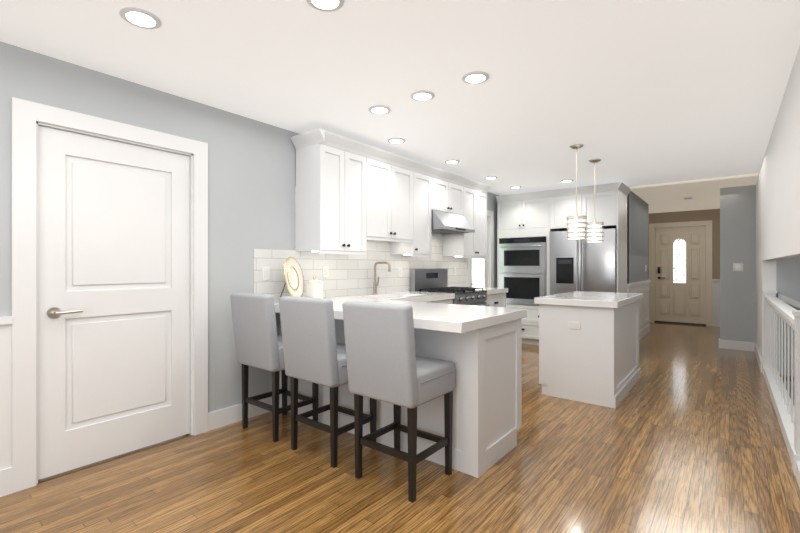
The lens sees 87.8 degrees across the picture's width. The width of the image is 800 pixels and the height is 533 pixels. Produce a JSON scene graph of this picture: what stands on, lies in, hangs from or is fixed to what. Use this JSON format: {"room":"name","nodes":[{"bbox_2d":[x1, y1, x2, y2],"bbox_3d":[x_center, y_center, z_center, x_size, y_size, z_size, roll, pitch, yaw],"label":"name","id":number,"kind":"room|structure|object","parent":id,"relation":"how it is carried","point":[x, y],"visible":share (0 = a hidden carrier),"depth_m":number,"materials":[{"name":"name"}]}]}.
{"room":"kitchen","nodes":[
{"label":"kitchen","id":0,"kind":"room"},
{"bbox_2d":[0,41,499,412],"bbox_3d":[-0.925,0.010,3.872,0.120,2.440,9.320,0,0,38],"label":"wall","id":1,"kind":"structure","parent":0,"point":[251,181],"depth_m":3.18,"materials":[{"name":"grey paint"}]},
{"bbox_2d":[0,316,12,496],"bbox_3d":[-2.897,0.750,1.263,0.030,0.960,2.540,0,0,38],"label":"trim","id":2,"kind":"structure","parent":1,"relation":"attached to","point":[6,322],"depth_m":2.24,"materials":[{"name":"white paint"}]},
{"bbox_2d":[11,97,207,492],"bbox_3d":[-1.824,0.155,2.722,0.140,2.150,1.080,0,0,38],"label":"door frame","id":3,"kind":"structure","parent":1,"relation":"attached to","point":[28,118],"depth_m":2.33,"materials":[{"name":"white paint"}]},
{"bbox_2d":[38,125,189,479],"bbox_3d":[-1.791,0.206,2.695,0.097,2.023,0.850,0,0,38],"label":"interior door","id":4,"kind":"structure","parent":1,"relation":"in","point":[113,298],"depth_m":2.65,"materials":[{"name":"white paint"}]},
{"bbox_2d":[208,394,279,430],"bbox_3d":[-1.241,1.165,3.364,0.015,0.130,0.650,0,0,38],"label":"baseboard","id":5,"kind":"structure","parent":1,"relation":"attached to","point":[224,416],"depth_m":3.25,"materials":[{"name":"white paint"}]},
{"bbox_2d":[294,128,373,254],"bbox_3d":[-0.610,-0.645,3.890,0.328,1.010,0.639,0,0,38],"label":"upper cabinet","id":6,"kind":"object","parent":1,"relation":"attached to","point":[353,196],"depth_m":3.70,"materials":[{"name":"white paint"}]},
{"bbox_2d":[253,187,466,300],"bbox_3d":[-0.101,-0.210,4.807,0.010,1.020,3.548,0,0,38],"label":"tile backsplash","id":7,"kind":"structure","parent":1,"relation":"attached to","point":[349,275],"depth_m":4.34,"materials":[{"name":"white tile"}]},
{"bbox_2d":[262,267,269,280],"bbox_3d":[-1.128,0.060,3.497,0.007,0.114,0.070,0,0,38],"label":"electrical outlet plate","id":8,"kind":"object","parent":7,"relation":"attached to","point":[265,273],"depth_m":3.49,"materials":[{"name":"white paint"}]},
{"bbox_2d":[323,266,327,277],"bbox_3d":[-0.718,0.050,4.014,0.007,0.114,0.070,0,0,38],"label":"electrical outlet plate","id":9,"kind":"object","parent":7,"relation":"attached to","point":[325,268],"depth_m":4.01,"materials":[{"name":"white paint"}]},
{"bbox_2d":[398,268,401,276],"bbox_3d":[0.003,0.070,4.923,0.007,0.114,0.070,0,0,38],"label":"electrical outlet plate","id":10,"kind":"object","parent":7,"relation":"attached to","point":[399,269],"depth_m":4.92,"materials":[{"name":"white paint"}]},
{"bbox_2d":[374,148,413,243],"bbox_3d":[-0.215,-0.720,4.388,0.328,0.860,0.750,0,0,38],"label":"upper cabinet","id":11,"kind":"object","parent":1,"relation":"attached to","point":[393,175],"depth_m":4.30,"materials":[{"name":"white paint"}]},
{"bbox_2d":[390,160,433,255],"bbox_3d":[0.111,-0.645,4.800,0.328,1.010,0.419,0,0,38],"label":"upper cabinet","id":12,"kind":"object","parent":1,"relation":"attached to","point":[421,245],"depth_m":4.72,"materials":[{"name":"white paint"}]},
{"bbox_2d":[434,168,465,215],"bbox_3d":[0.474,-0.910,5.258,0.328,0.480,0.750,0,0,38],"label":"upper cabinet","id":13,"kind":"object","parent":1,"relation":"attached to","point":[449,189],"depth_m":5.15,"materials":[{"name":"white paint"}]},
{"bbox_2d":[432,210,474,233],"bbox_3d":[0.543,-0.547,5.203,0.503,0.235,0.730,0,0,38],"label":"range hood","id":14,"kind":"object","parent":13,"relation":"attached to","point":[446,223],"visible":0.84,"depth_m":5.02,"materials":[{"name":"silver metal"}]},
{"bbox_2d":[443,180,489,257],"bbox_3d":[0.915,-0.645,5.814,0.328,1.010,0.670,0,0,38],"label":"upper cabinet","id":15,"kind":"object","parent":1,"relation":"attached to","point":[466,245],"depth_m":5.66,"materials":[{"name":"white paint"}]},
{"bbox_2d":[467,210,493,287],"bbox_3d":[1.237,0.160,6.561,0.129,2.140,0.860,0,0,38],"label":"window","id":16,"kind":"structure","parent":1,"relation":"in","point":[480,272],"depth_m":6.74,"materials":[{"name":"white glass"}]},
{"bbox_2d":[0,322,799,532],"bbox_3d":[1.907,1.260,4.741,6.300,0.060,14.200,0,0,38],"label":"floor","id":17,"kind":"structure","parent":0,"point":[685,435],"depth_m":2.42,"materials":[{"name":"brown wood"}]},
{"bbox_2d":[230,292,318,441],"bbox_3d":[-0.938,0.713,3.163,0.462,1.034,0.508,0,0,38],"label":"bar stool","id":18,"kind":"object","parent":17,"relation":"on","point":[258,342],"visible":0.92,"depth_m":2.97,"materials":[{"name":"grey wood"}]},
{"bbox_2d":[279,296,376,467],"bbox_3d":[-0.468,0.713,2.790,0.462,1.034,0.508,0,0,38],"label":"bar stool","id":19,"kind":"object","parent":17,"relation":"on","point":[314,351],"visible":0.92,"depth_m":2.59,"materials":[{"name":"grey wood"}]},
{"bbox_2d":[326,318,353,433],"bbox_3d":[-0.175,0.795,3.388,0.439,0.870,0.672,0,0,38],"label":"base cabinet","id":20,"kind":"object","parent":17,"relation":"on","point":[345,397],"depth_m":3.14,"materials":[{"name":"white paint"}]},
{"bbox_2d":[354,396,401,449],"bbox_3d":[0.115,0.795,3.131,0.567,0.870,0.630,0,0,38],"label":"base cabinet","id":21,"kind":"object","parent":17,"relation":"on","point":[385,413],"depth_m":2.88,"materials":[{"name":"white paint"}]},
{"bbox_2d":[342,301,455,502],"bbox_3d":[0.002,0.713,2.417,0.462,1.034,0.508,0,0,38],"label":"bar stool","id":22,"kind":"object","parent":17,"relation":"on","point":[385,363],"visible":1,"depth_m":2.25,"materials":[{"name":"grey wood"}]},
{"bbox_2d":[410,269,489,305],"bbox_3d":[0.629,0.630,5.141,0.714,1.200,0.748,0,0,38],"label":"range","id":23,"kind":"object","parent":17,"relation":"on","point":[428,280],"visible":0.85,"depth_m":5.10,"materials":[{"name":"silver metal"}]},
{"bbox_2d":[402,318,521,477],"bbox_3d":[0.447,0.795,2.846,0.544,0.870,0.666,0,0,38],"label":"base cabinet","id":24,"kind":"object","parent":17,"relation":"on","point":[480,347],"depth_m":2.58,"materials":[{"name":"white paint"}]},
{"bbox_2d":[274,295,525,333],"bbox_3d":[-0.096,0.330,3.247,1.933,0.060,1.070,0,0,38],"label":"countertop","id":25,"kind":"structure","parent":24,"relation":"on","point":[448,317],"depth_m":2.71,"materials":[{"name":"white stone"}]},
{"bbox_2d":[280,257,303,296],"bbox_3d":[-0.913,0.108,3.558,0.219,0.384,0.329,0,0,38],"label":"plate","id":26,"kind":"object","parent":25,"relation":"on","point":[293,277],"visible":0.81,"depth_m":3.56,"materials":[{"name":"white ceramic"}]},
{"bbox_2d":[306,276,322,298],"bbox_3d":[-0.751,0.192,3.657,0.116,0.216,0.116,0,0,38],"label":"decorative canister","id":27,"kind":"object","parent":25,"relation":"on","point":[314,287],"visible":0.92,"depth_m":3.62,"materials":[{"name":"white ceramic"}]},
{"bbox_2d":[358,291,453,301],"bbox_3d":[0.047,0.330,4.465,0.643,0.060,1.016,0,0,38],"label":"countertop","id":28,"kind":"structure","parent":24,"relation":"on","point":[406,296],"depth_m":4.43,"materials":[{"name":"white stone"}]},
{"bbox_2d":[374,262,389,293],"bbox_3d":[-0.186,0.124,4.429,0.243,0.352,0.088,0,0,38],"label":"faucet","id":29,"kind":"object","parent":28,"relation":"on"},
{"bbox_2d":[442,293,505,305],"bbox_3d":[1.029,0.795,5.733,0.628,0.870,0.656,0,0,38],"label":"base cabinet","id":30,"kind":"object","parent":17,"relation":"on","point":[492,299],"depth_m":5.53,"materials":[{"name":"white paint"}]},
{"bbox_2d":[446,287,507,293],"bbox_3d":[1.051,0.330,5.724,0.633,0.060,0.672,0,0,38],"label":"countertop","id":31,"kind":"structure","parent":30,"relation":"on","point":[490,290],"depth_m":5.55,"materials":[{"name":"white stone"}]},
{"bbox_2d":[506,304,538,344],"bbox_3d":[2.131,0.920,6.827,0.840,0.620,0.648,0,0,38],"label":"base cabinet","id":32,"kind":"object","parent":17,"relation":"on","point":[530,324],"depth_m":6.51,"materials":[{"name":"white paint"}]},
{"bbox_2d":[497,234,549,305],"bbox_3d":[2.131,0.075,6.827,0.840,1.070,0.648,0,0,38],"label":"oven cabinet","id":33,"kind":"object","parent":17,"relation":"on","point":[547,236],"depth_m":6.33,"materials":[{"name":"white paint"}]},
{"bbox_2d":[499,237,545,305],"bbox_3d":[1.921,0.075,6.561,0.760,1.060,0.141,0,0,38],"label":"wall oven","id":34,"kind":"object","parent":33,"relation":"in","point":[522,270],"visible":0.94,"depth_m":6.53,"materials":[{"name":"silver metal"}]},
{"bbox_2d":[550,228,616,294],"bbox_3d":[2.789,0.352,6.215,0.898,1.755,0.729,0,0,38],"label":"refrigerator","id":35,"kind":"object","parent":17,"relation":"on","point":[579,265],"visible":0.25,"depth_m":5.95,"materials":[{"name":"silver metal"}]},
{"bbox_2d":[534,299,640,407],"bbox_3d":[1.997,0.795,4.320,0.693,0.870,1.308,0,0,38],"label":"kitchen island","id":36,"kind":"object","parent":17,"relation":"on","point":[589,347],"depth_m":3.83,"materials":[{"name":"white paint"}]},
{"bbox_2d":[534,291,641,306],"bbox_3d":[2.004,0.330,4.319,0.726,0.060,1.370,0,0,38],"label":"island countertop","id":37,"kind":"structure","parent":36,"relation":"on","point":[575,298],"depth_m":3.91,"materials":[{"name":"white stone"}]},
{"bbox_2d":[762,290,799,487],"bbox_3d":[2.453,0.748,2.515,0.120,0.965,5.790,0,0,38],"label":"stair railing","id":38,"kind":"object","parent":17,"relation":"on","point":[787,411],"visible":1,"depth_m":3.35,"materials":[{"name":"white paint"}]},
{"bbox_2d":[0,0,799,212],"bbox_3d":[1.907,-1.225,4.741,6.300,0.090,14.200,0,0,38],"label":"ceiling","id":39,"kind":"structure","parent":0,"point":[630,93],"depth_m":2.59,"materials":[{"name":"white paint"}]},
{"bbox_2d":[119,7,161,28],"bbox_3d":[-1.259,-1.204,2.018,0.164,0.011,0.164,0,0,38],"label":"recessed light","id":40,"kind":"object","parent":39,"relation":"in","point":[140,17],"depth_m":2.01,"materials":[{"name":"white paint"}]},
{"bbox_2d":[306,0,344,11],"bbox_3d":[-0.338,-1.204,1.876,0.164,0.011,0.164,0,0,38],"label":"recessed light","id":41,"kind":"object","parent":39,"relation":"in","point":[322,5],"depth_m":1.91,"materials":[{"name":"white paint"}]},
{"bbox_2d":[368,105,390,114],"bbox_3d":[-0.157,-1.204,3.199,0.164,0.011,0.164,0,0,38],"label":"recessed light","id":42,"kind":"object","parent":39,"relation":"in","point":[377,109],"depth_m":3.19,"materials":[{"name":"white paint"}]},
{"bbox_2d":[387,138,405,143],"bbox_3d":[-0.034,-1.204,3.982,0.164,0.011,0.164,0,0,38],"label":"recessed light","id":43,"kind":"object","parent":39,"relation":"in","point":[392,140],"depth_m":3.98,"materials":[{"name":"white paint"}]},
{"bbox_2d":[410,90,434,100],"bbox_3d":[0.158,-1.204,2.937,0.164,0.011,0.164,0,0,38],"label":"recessed light","id":44,"kind":"object","parent":39,"relation":"in","point":[422,95],"depth_m":2.93,"materials":[{"name":"white paint"}]},
{"bbox_2d":[445,160,459,163],"bbox_3d":[0.600,-1.204,4.782,0.164,0.011,0.164,0,0,38],"label":"recessed light","id":45,"kind":"object","parent":39,"relation":"in","point":[447,161],"depth_m":4.77,"materials":[{"name":"white paint"}]},
{"bbox_2d":[462,71,489,83],"bbox_3d":[0.483,-1.204,2.654,0.164,0.011,0.164,0,0,38],"label":"recessed light","id":46,"kind":"object","parent":39,"relation":"in","point":[474,77],"depth_m":2.65,"materials":[{"name":"white paint"}]},
{"bbox_2d":[484,176,496,178],"bbox_3d":[1.233,-1.204,5.645,0.164,0.011,0.164,0,0,38],"label":"recessed light","id":47,"kind":"object","parent":39,"relation":"in","point":[489,177],"depth_m":5.63,"materials":[{"name":"white paint"}]},
{"bbox_2d":[567,144,586,238],"bbox_3d":[1.768,-0.745,4.162,0.184,0.930,0.184,0,0,38],"label":"pendant light","id":48,"kind":"object","parent":39,"relation":"hanging from","point":[576,228],"visible":1,"depth_m":4.11,"materials":[{"name":"white glass"}]},
{"bbox_2d":[586,159,603,241],"bbox_3d":[2.215,-0.745,4.726,0.184,0.930,0.184,0,0,38],"label":"pendant light","id":49,"kind":"object","parent":39,"relation":"hanging from","point":[594,229],"visible":0.98,"depth_m":4.67,"materials":[{"name":"white glass"}]},
{"bbox_2d":[627,194,628,282],"bbox_3d":[2.712,0.010,6.859,1.870,2.440,0.120,0,0,38],"label":"wall","id":50,"kind":"structure","parent":0,"point":[627,232],"depth_m":6.31,"materials":[{"name":"grey paint"}]},
{"bbox_2d":[496,190,559,237],"bbox_3d":[2.131,-0.805,6.827,0.840,0.690,0.648,0,0,38],"label":"upper cabinet","id":51,"kind":"object","parent":50,"relation":"attached to","point":[545,213],"depth_m":6.56,"materials":[{"name":"white paint"}]},
{"bbox_2d":[548,182,627,230],"bbox_3d":[2.833,-0.860,6.271,0.910,0.580,0.648,0,0,38],"label":"upper cabinet","id":52,"kind":"object","parent":50,"relation":"attached to","point":[610,198],"depth_m":5.98,"materials":[{"name":"white paint"}]},
{"bbox_2d":[627,191,647,283],"bbox_3d":[3.966,0.010,7.033,0.120,2.440,1.950,0,0,38],"label":"wall","id":53,"kind":"structure","parent":0,"point":[638,237],"depth_m":6.93,"materials":[{"name":"grey paint"}]},
{"bbox_2d":[627,280,649,339],"bbox_3d":[4.072,0.745,7.045,0.030,0.970,2.100,0,0,38],"label":"trim","id":54,"kind":"structure","parent":53,"relation":"attached to","point":[643,288],"depth_m":7.27,"materials":[{"name":"white paint"}]},
{"bbox_2d":[648,204,648,279],"bbox_3d":[3.342,0.010,8.886,3.400,2.440,0.120,0,0,38],"label":"wall","id":55,"kind":"structure","parent":0,"point":[648,204],"depth_m":7.87,"materials":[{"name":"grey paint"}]},
{"bbox_2d":[649,209,719,278],"bbox_3d":[5.547,0.010,9.333,6.300,2.440,0.120,0,0,38],"label":"wall","id":56,"kind":"structure","parent":0,"point":[713,215],"depth_m":8.62,"materials":[{"name":"beige paint"}]},
{"bbox_2d":[655,226,704,323],"bbox_3d":[5.998,0.177,8.916,0.889,2.035,0.104,0,0,38],"label":"front door","id":57,"kind":"structure","parent":56,"relation":"in","point":[679,274],"depth_m":8.90,"materials":[{"name":"beige paint"}]},
{"bbox_2d":[649,220,711,325],"bbox_3d":[6.021,0.140,8.945,1.125,2.180,0.140,0,0,38],"label":"door frame","id":58,"kind":"structure","parent":56,"relation":"attached to","point":[708,269],"depth_m":8.76,"materials":[{"name":"beige paint"}]},
{"bbox_2d":[712,279,719,326],"bbox_3d":[6.646,0.745,8.366,0.575,0.970,0.030,0,0,38],"label":"trim","id":59,"kind":"structure","parent":56,"relation":"attached to","point":[715,282],"depth_m":8.50,"materials":[{"name":"white paint"}]},
{"bbox_2d":[720,185,755,342],"bbox_3d":[5.066,0.010,6.142,0.530,2.440,0.120,0,0,38],"label":"wall","id":60,"kind":"structure","parent":0,"point":[738,245],"depth_m":6.13,"materials":[{"name":"grey paint"}]},
{"bbox_2d":[719,339,753,351],"bbox_3d":[4.959,1.165,6.140,0.395,0.130,0.015,0,0,38],"label":"baseboard","id":61,"kind":"structure","parent":60,"relation":"attached to","point":[724,344],"depth_m":6.13,"materials":[{"name":"white paint"}]},
{"bbox_2d":[733,263,742,270],"bbox_3d":[4.983,0.010,6.126,0.120,0.120,0.009,0,0,38],"label":"switch plate","id":62,"kind":"object","parent":60,"relation":"attached to","point":[737,266],"depth_m":6.12,"materials":[{"name":"white paint"}]},
{"bbox_2d":[756,45,799,404],"bbox_3d":[2.922,0.660,3.107,0.120,3.740,12.900,0,0,38],"label":"wall","id":63,"kind":"structure","parent":0,"point":[778,210],"depth_m":3.52,"materials":[{"name":"white paint"}]},
{"bbox_2d":[754,343,761,372],"bbox_3d":[4.664,1.165,5.414,0.015,0.130,1.520,0,0,38],"label":"baseboard","id":64,"kind":"structure","parent":63,"relation":"attached to","point":[759,360],"depth_m":5.22,"materials":[{"name":"white paint"}]},
{"bbox_2d":[778,293,799,307],"bbox_3d":[4.703,0.615,4.381,1.070,0.630,0.049,0,0,38],"label":"rail","id":65,"kind":"object","parent":63,"relation":"attached to","point":[790,301],"visible":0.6,"depth_m":4.63,"materials":[{"name":"white paint"}]}
]}

